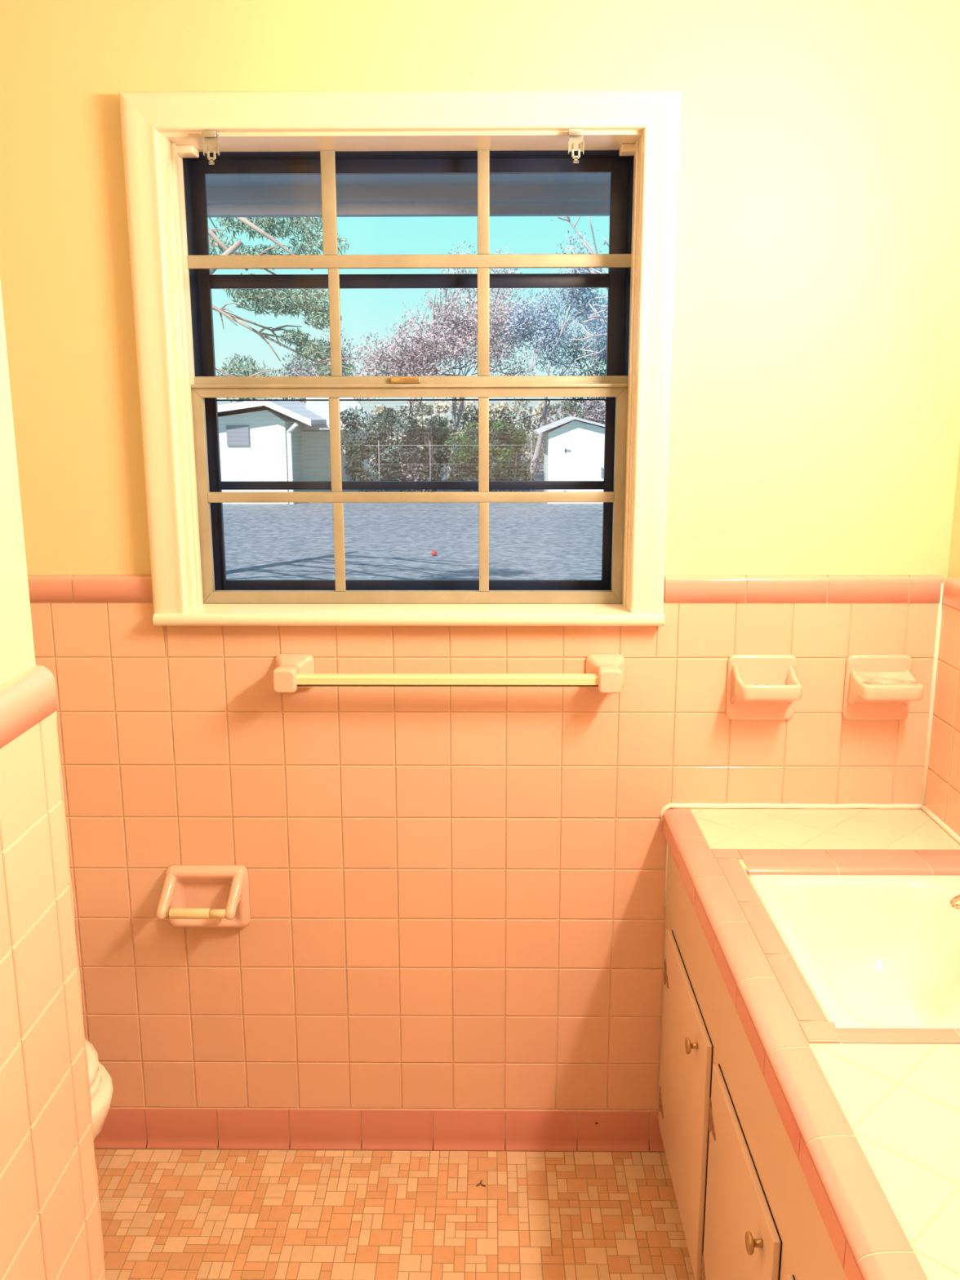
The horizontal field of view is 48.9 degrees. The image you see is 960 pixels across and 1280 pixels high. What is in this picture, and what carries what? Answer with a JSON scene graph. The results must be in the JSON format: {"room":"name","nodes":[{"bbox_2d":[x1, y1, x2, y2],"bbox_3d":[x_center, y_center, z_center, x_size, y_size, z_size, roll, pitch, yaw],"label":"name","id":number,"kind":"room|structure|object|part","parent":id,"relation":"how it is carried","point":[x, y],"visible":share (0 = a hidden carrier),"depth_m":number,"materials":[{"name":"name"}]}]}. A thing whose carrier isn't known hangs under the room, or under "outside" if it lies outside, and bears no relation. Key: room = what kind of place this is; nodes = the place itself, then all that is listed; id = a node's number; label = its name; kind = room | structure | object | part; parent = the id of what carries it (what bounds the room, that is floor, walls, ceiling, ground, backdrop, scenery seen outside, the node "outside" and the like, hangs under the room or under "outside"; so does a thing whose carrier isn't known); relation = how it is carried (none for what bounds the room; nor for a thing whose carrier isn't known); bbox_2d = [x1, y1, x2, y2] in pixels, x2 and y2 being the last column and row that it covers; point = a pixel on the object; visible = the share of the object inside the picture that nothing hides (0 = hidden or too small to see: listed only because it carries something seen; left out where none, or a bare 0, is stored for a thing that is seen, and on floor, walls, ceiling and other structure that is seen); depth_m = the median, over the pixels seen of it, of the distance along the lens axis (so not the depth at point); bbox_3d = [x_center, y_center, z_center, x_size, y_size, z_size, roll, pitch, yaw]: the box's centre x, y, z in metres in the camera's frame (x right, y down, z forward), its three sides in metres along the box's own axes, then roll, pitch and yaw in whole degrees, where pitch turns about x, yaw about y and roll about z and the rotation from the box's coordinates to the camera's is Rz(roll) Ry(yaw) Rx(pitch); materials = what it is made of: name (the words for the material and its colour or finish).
{"room":"bathroom","nodes":[
{"label":"bathroom","id":0,"kind":"room"},
{"bbox_2d":[0,280,106,1279],"bbox_3d":[-0.948,0.277,0.214,0.881,2.440,2.108,0,12,1],"label":"wall","id":1,"kind":"structure","parent":0,"point":[51,1228],"depth_m":1.19,"materials":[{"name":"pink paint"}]},
{"bbox_2d":[93,1146,695,1279],"bbox_3d":[-0.249,1.411,0.859,2.268,0.050,2.912,0,12,1],"label":"floor","id":2,"kind":"structure","parent":0,"point":[167,1214],"depth_m":2.07,"materials":[{"name":"tile"}]},
{"bbox_2d":[84,1038,112,1139],"bbox_3d":[-1.003,0.787,1.817,0.732,0.775,0.480,0,12,1],"label":"toilet","id":3,"kind":"object","parent":2,"relation":"on","point":[100,1081],"visible":0.2,"depth_m":1.81,"materials":[{"name":"white ceramic"}]},
{"bbox_3d":[-0.901,0.746,1.807,0.483,0.023,0.350,0,12,1],"label":"lid","id":4,"kind":"part","parent":3,"relation":"part of","materials":[{"name":"white ceramic"}]},
{"bbox_3d":[-0.899,0.770,1.812,0.487,0.019,0.356,0,12,1],"label":"seat","id":5,"kind":"part","parent":3,"relation":"part of","materials":[{"name":"white plastic"}]},
{"bbox_3d":[-0.904,0.975,1.855,0.535,0.392,0.360,0,12,1],"label":"bowl","id":6,"kind":"part","parent":3,"relation":"part of","materials":[{"name":"white ceramic"}]},
{"bbox_2d":[657,844,847,1279],"bbox_3d":[0.603,0.904,1.388,0.530,0.719,1.616,0,12,1],"label":"vanity cabinet","id":7,"kind":"object","parent":2,"relation":"on","point":[748,1208],"visible":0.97,"depth_m":1.60,"materials":[{"name":"beige paint"}]},
{"bbox_3d":[0.368,0.821,1.917,0.009,0.438,0.392,0,12,1],"label":"door","id":8,"kind":"part","parent":7,"relation":"part of","materials":[{"name":"beige paint"}]},
{"bbox_3d":[0.352,0.675,1.755,0.020,0.027,0.027,0,12,1],"label":"knob","id":9,"kind":"part","parent":7,"relation":"part of","materials":[{"name":"gold metal"}]},
{"bbox_3d":[0.364,0.909,1.505,0.009,0.438,0.362,0,12,1],"label":"door","id":10,"kind":"part","parent":7,"relation":"part of","materials":[{"name":"beige paint"}]},
{"bbox_3d":[0.348,0.764,1.336,0.020,0.027,0.027,0,12,1],"label":"knob","id":11,"kind":"part","parent":7,"relation":"part of","materials":[{"name":"gold metal"}]},
{"bbox_3d":[0.359,0.995,1.100,0.009,0.438,0.370,0,12,1],"label":"door","id":12,"kind":"part","parent":7,"relation":"part of","materials":[{"name":"beige paint"}]},
{"bbox_2d":[660,803,959,1279],"bbox_3d":[0.612,0.600,1.327,0.524,0.220,1.624,0,12,1],"label":"countertop","id":13,"kind":"structure","parent":7,"relation":"on","point":[870,1117],"depth_m":1.30,"materials":[{"name":"beige tile"}]},
{"bbox_2d":[748,875,959,1028],"bbox_3d":[0.656,0.530,1.596,0.407,0.159,0.484,0,12,1],"label":"sink","id":14,"kind":"object","parent":13,"relation":"in","point":[874,951],"visible":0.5,"depth_m":1.76,"materials":[{"name":"white ceramic"}]},
{"bbox_2d":[949,894,959,912],"bbox_3d":[0.770,0.411,1.573,0.135,0.082,0.168,0,12,1],"label":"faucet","id":15,"kind":"object","parent":13,"relation":"on","point":[954,904],"visible":1,"depth_m":1.57,"materials":[{"name":"silver metal"}]},
{"bbox_2d":[205,173,610,217],"bbox_3d":[0.033,-1.397,0.268,8.000,1.711,4.130,0,12,1],"label":"roof eave","id":16,"kind":"object","parent":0,"point":[405,195],"visible":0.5,"depth_m":2.40,"materials":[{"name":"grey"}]},
{"bbox_2d":[0,0,959,1151],"bbox_3d":[-0.230,-0.122,2.083,2.478,2.440,0.174,0,12,1],"label":"wall","id":17,"kind":"structure","parent":0,"point":[453,939],"depth_m":2.03,"materials":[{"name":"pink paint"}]},
{"bbox_2d":[155,864,250,928],"bbox_3d":[-0.553,0.529,2.107,0.168,0.134,0.085,0,12,1],"label":"toilet paper holder","id":18,"kind":"object","parent":17,"relation":"attached to","point":[193,895],"visible":1,"depth_m":2.13,"materials":[{"name":"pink ceramic"}]},
{"bbox_3d":[-0.623,0.508,2.099,0.023,0.072,0.078,1,12,6],"label":"arm","id":19,"kind":"part","parent":18,"relation":"part of","materials":[{"name":"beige ceramic"}]},
{"bbox_3d":[-0.488,0.508,2.098,0.023,0.072,0.078,1,12,6],"label":"arm","id":20,"kind":"part","parent":18,"relation":"part of","materials":[{"name":"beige ceramic"}]},
{"bbox_2d":[118,88,681,626],"bbox_3d":[-0.137,-0.505,2.005,0.970,0.942,0.227,0,12,1],"label":"window","id":21,"kind":"structure","parent":17,"relation":"in","point":[633,135],"depth_m":1.99,"materials":[{"name":"beige paint"}]},
{"bbox_2d":[201,130,219,164],"bbox_3d":[-0.467,-0.857,1.840,0.027,0.054,0.024,0,12,1],"label":"curtain bracket","id":22,"kind":"object","parent":21,"relation":"attached to","point":[211,137],"visible":1,"depth_m":1.83,"materials":[{"name":"silver metal"}]},
{"bbox_3d":[-0.468,-0.861,1.834,0.027,0.034,0.007,0,12,1],"label":"clip plate","id":23,"kind":"part","parent":22,"relation":"part of","materials":[{"name":"silver metal"}]},
{"bbox_3d":[-0.135,-0.280,2.049,0.832,0.422,0.026,0,12,1],"label":"sash","id":24,"kind":"part","parent":21,"relation":"part of","materials":[{"name":"wood"}]},
{"bbox_3d":[-0.135,-0.688,1.996,0.852,0.442,0.012,0,12,1],"label":"sash","id":25,"kind":"part","parent":21,"relation":"part of","materials":[{"name":"wood"}]},
{"bbox_2d":[568,128,584,163],"bbox_3d":[0.167,-0.856,1.833,0.027,0.054,0.024,0,12,1],"label":"curtain bracket","id":26,"kind":"object","parent":21,"relation":"attached to","point":[575,135],"visible":1,"depth_m":1.83,"materials":[{"name":"silver metal"}]},
{"bbox_3d":[0.167,-0.861,1.827,0.027,0.034,0.007,0,12,1],"label":"clip plate","id":27,"kind":"part","parent":26,"relation":"part of","materials":[{"name":"silver metal"}]},
{"bbox_2d":[272,653,625,693],"bbox_3d":[-0.059,0.069,2.004,0.675,0.069,0.085,0,12,1],"label":"towel bar","id":28,"kind":"object","parent":17,"relation":"attached to","point":[605,673],"visible":1,"depth_m":1.98,"materials":[{"name":"beige ceramic"}]},
{"bbox_3d":[-0.359,0.069,2.007,0.075,0.069,0.085,0,12,1],"label":"post","id":29,"kind":"part","parent":28,"relation":"part of","materials":[{"name":"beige ceramic"}]},
{"bbox_3d":[0.241,0.069,2.001,0.074,0.069,0.085,0,12,1],"label":"post","id":30,"kind":"part","parent":28,"relation":"part of","materials":[{"name":"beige ceramic"}]},
{"bbox_2d":[725,653,801,719],"bbox_3d":[0.544,0.100,2.001,0.132,0.130,0.092,0,12,1],"label":"soap dish","id":31,"kind":"object","parent":17,"relation":"attached to","point":[760,686],"visible":1,"depth_m":2.03,"materials":[{"name":"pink ceramic"}]},
{"bbox_2d":[729,665,801,704],"bbox_3d":[0.544,0.094,1.995,0.120,0.081,0.084,0,12,1],"label":"tray","id":32,"kind":"object","parent":31,"relation":"on","point":[748,684],"depth_m":2.02,"materials":[{"name":"pink ceramic"}]},
{"bbox_2d":[842,653,923,719],"bbox_3d":[0.768,0.101,1.998,0.126,0.130,0.092,0,12,1],"label":"holder","id":33,"kind":"object","parent":17,"relation":"attached to","point":[877,686],"visible":1,"depth_m":2.02,"materials":[{"name":"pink ceramic"}]},
{"bbox_2d":[848,669,923,704],"bbox_3d":[0.767,0.099,1.994,0.114,0.071,0.084,0,12,1],"label":"shelf","id":34,"kind":"object","parent":33,"relation":"attached to","point":[865,686],"depth_m":1.99,"materials":[{"name":"pink ceramic"}]},
{"bbox_2d":[920,444,959,836],"bbox_3d":[0.925,0.198,0.570,0.137,2.440,2.948,0,12,1],"label":"wall","id":35,"kind":"structure","parent":0,"point":[940,783],"depth_m":1.99,"materials":[{"name":"beige paint"}]},
{"label":"outside","id":36,"kind":"structure","parent":0,"visible":0},
{"bbox_2d":[222,445,603,579],"bbox_3d":[0.521,-7.409,46.542,120.000,0.001,89.840,0,12,1],"label":"ground","id":37,"kind":"structure","parent":36,"point":[528,540],"depth_m":21.02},
{"bbox_2d":[219,350,317,403],"bbox_3d":[-7.828,-8.273,39.267,4.154,4.786,3.362,0,12,1],"label":"evergreen tree","id":38,"kind":"object","parent":37,"relation":"on","point":[298,359],"visible":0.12,"depth_m":38.86,"materials":[{"name":"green plant"}]},
{"bbox_2d":[208,217,359,376],"bbox_3d":[-3.939,-3.546,11.821,5.076,6.911,2.668,0,12,1],"label":"pine tree","id":39,"kind":"object","parent":37,"relation":"on","point":[295,299],"visible":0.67,"depth_m":11.98,"materials":[{"name":"green plant"}]},
{"bbox_2d":[217,397,378,504],"bbox_3d":[-7.044,-6.162,33.284,8.150,3.100,8.450,0,12,1],"label":"neighbor house","id":40,"kind":"structure","parent":37,"relation":"on","point":[260,441],"depth_m":29.71,"materials":[{"name":"white wood"}]},
{"bbox_2d":[281,328,368,429],"bbox_3d":[-5.388,-8.735,38.977,3.323,5.774,4.468,1,12,5],"label":"tree","id":41,"kind":"object","parent":37,"relation":"on","point":[344,340],"visible":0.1,"depth_m":37.82,"materials":[{"name":"grey plant"}]},
{"bbox_2d":[339,404,421,492],"bbox_3d":[-2.950,-5.478,30.945,2.449,2.774,2.141,0,12,1],"label":"shrub","id":42,"kind":"object","parent":37,"relation":"on","point":[357,452],"visible":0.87,"depth_m":30.68,"materials":[{"name":"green plant"}]},
{"bbox_2d":[369,417,458,492],"bbox_3d":[-2.064,-5.859,33.479,2.840,2.442,2.334,0,12,1],"label":"bush","id":43,"kind":"object","parent":37,"relation":"on","point":[440,457],"visible":0.27,"depth_m":32.85,"materials":[{"name":"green plant"}]},
{"bbox_2d":[398,413,453,492],"bbox_3d":[-1.616,-5.392,31.132,1.689,2.488,1.364,0,12,1],"label":"shrub","id":44,"kind":"object","parent":37,"relation":"on","point":[418,472],"visible":0.8,"depth_m":30.94,"materials":[{"name":"grey plant"}]},
{"bbox_2d":[431,550,436,555],"bbox_3d":[-0.814,-1.535,18.686,0.095,0.100,0.100,0,12,1],"label":"ball","id":45,"kind":"object","parent":37,"relation":"on","point":[433,553],"visible":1,"depth_m":18.65,"materials":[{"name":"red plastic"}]},
{"bbox_2d":[346,240,535,480],"bbox_3d":[-0.273,-9.950,37.569,5.170,8.719,8.415,9,15,36],"label":"tree","id":46,"kind":"object","parent":37,"relation":"on","point":[458,347],"visible":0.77,"depth_m":36.00,"materials":[{"name":"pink plant"}]},
{"bbox_2d":[376,269,522,438],"bbox_3d":[-1.680,-9.270,37.646,5.416,7.379,4.813,-7,14,-29],"label":"bare tree","id":47,"kind":"object","parent":37,"relation":"on","point":[410,402],"visible":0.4,"depth_m":36.31,"materials":[{"name":"grey plant"}]},
{"bbox_2d":[364,440,545,502],"bbox_3d":[-0.705,-4.754,29.861,5.100,1.750,0.020,0,12,1],"label":"wire fence","id":48,"kind":"object","parent":37,"relation":"on","point":[378,445],"visible":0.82,"depth_m":29.72,"materials":[{"name":"grey metal"}]},
{"bbox_3d":[-2.855,-4.756,29.883,0.017,1.750,0.020,0,12,1],"label":"post","id":49,"kind":"part","parent":48,"relation":"part of","materials":[{"name":"grey metal"}]},
{"bbox_3d":[-1.405,-4.755,29.868,0.017,1.750,0.020,0,12,1],"label":"post","id":50,"kind":"part","parent":48,"relation":"part of","materials":[{"name":"grey metal"}]},
{"bbox_3d":[1.445,-4.753,29.838,0.017,1.750,0.020,0,12,1],"label":"post","id":51,"kind":"part","parent":48,"relation":"part of","materials":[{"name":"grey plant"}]},
{"bbox_2d":[444,422,499,491],"bbox_3d":[-0.234,-5.239,30.917,1.625,2.310,1.567,0,12,1],"label":"shrub","id":52,"kind":"object","parent":37,"relation":"on","point":[472,451],"visible":0.57,"depth_m":30.71,"materials":[{"name":"green plant"}]},
{"bbox_2d":[346,397,605,469],"bbox_3d":[0.059,-8.555,44.085,11.671,3.350,8.586,0,12,1],"label":"brush","id":53,"kind":"object","parent":37,"relation":"on","point":[439,408],"visible":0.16,"depth_m":43.85,"materials":[{"name":"grey"}]},
{"bbox_2d":[452,404,537,491],"bbox_3d":[0.457,-6.041,33.512,2.705,2.783,2.322,0,12,1],"label":"bush","id":54,"kind":"object","parent":37,"relation":"on","point":[464,416],"visible":0.22,"depth_m":33.16,"materials":[{"name":"green plant"}]},
{"bbox_2d":[488,417,527,491],"bbox_3d":[0.795,-5.277,30.851,1.195,2.380,1.098,0,12,1],"label":"shrub","id":55,"kind":"object","parent":37,"relation":"on","point":[515,436],"visible":0.96,"depth_m":30.69,"materials":[{"name":"green plant"}]},
{"bbox_2d":[499,231,607,480],"bbox_3d":[4.173,-9.298,36.256,6.916,8.040,5.628,-7,14,-28],"label":"tree","id":56,"kind":"object","parent":37,"relation":"on","point":[527,318],"visible":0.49,"depth_m":35.48,"materials":[{"name":"grey plant"}]},
{"bbox_2d":[533,416,604,503],"bbox_3d":[3.079,-5.278,30.732,2.950,2.400,2.800,0,12,1],"label":"garden shed","id":57,"kind":"object","parent":37,"relation":"on","point":[574,447],"visible":0.65,"depth_m":29.52,"materials":[{"name":"white paint"}]},
{"bbox_3d":[2.972,-4.793,29.582,1.140,1.770,0.028,0,12,1],"label":"door","id":58,"kind":"part","parent":57,"relation":"part of","materials":[{"name":"white paint"}]},
{"bbox_3d":[3.417,-4.707,29.556,0.050,0.270,0.050,0,12,1],"label":"handle","id":59,"kind":"part","parent":57,"relation":"part of","materials":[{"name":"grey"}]},
{"bbox_2d":[533,396,605,475],"bbox_3d":[3.395,-6.291,34.011,3.373,3.067,2.641,0,12,1],"label":"brush","id":60,"kind":"object","parent":37,"relation":"on","point":[599,417],"visible":0.17,"depth_m":33.86,"materials":[{"name":"grey"}]},
{"bbox_2d":[552,332,606,417],"bbox_3d":[4.199,-8.256,37.659,3.381,5.371,2.793,0,12,1],"label":"evergreen tree","id":61,"kind":"object","parent":37,"relation":"on","point":[600,373],"visible":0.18,"depth_m":37.30,"materials":[{"name":"grey plant"}]},
{"bbox_2d":[551,216,608,366],"bbox_3d":[3.001,-6.676,22.444,4.732,8.646,5.223,-7,14,-29],"label":"bare tree","id":62,"kind":"object","parent":37,"relation":"on","point":[567,218],"visible":0.17,"depth_m":21.75,"materials":[{"name":"grey plant"}]}
]}

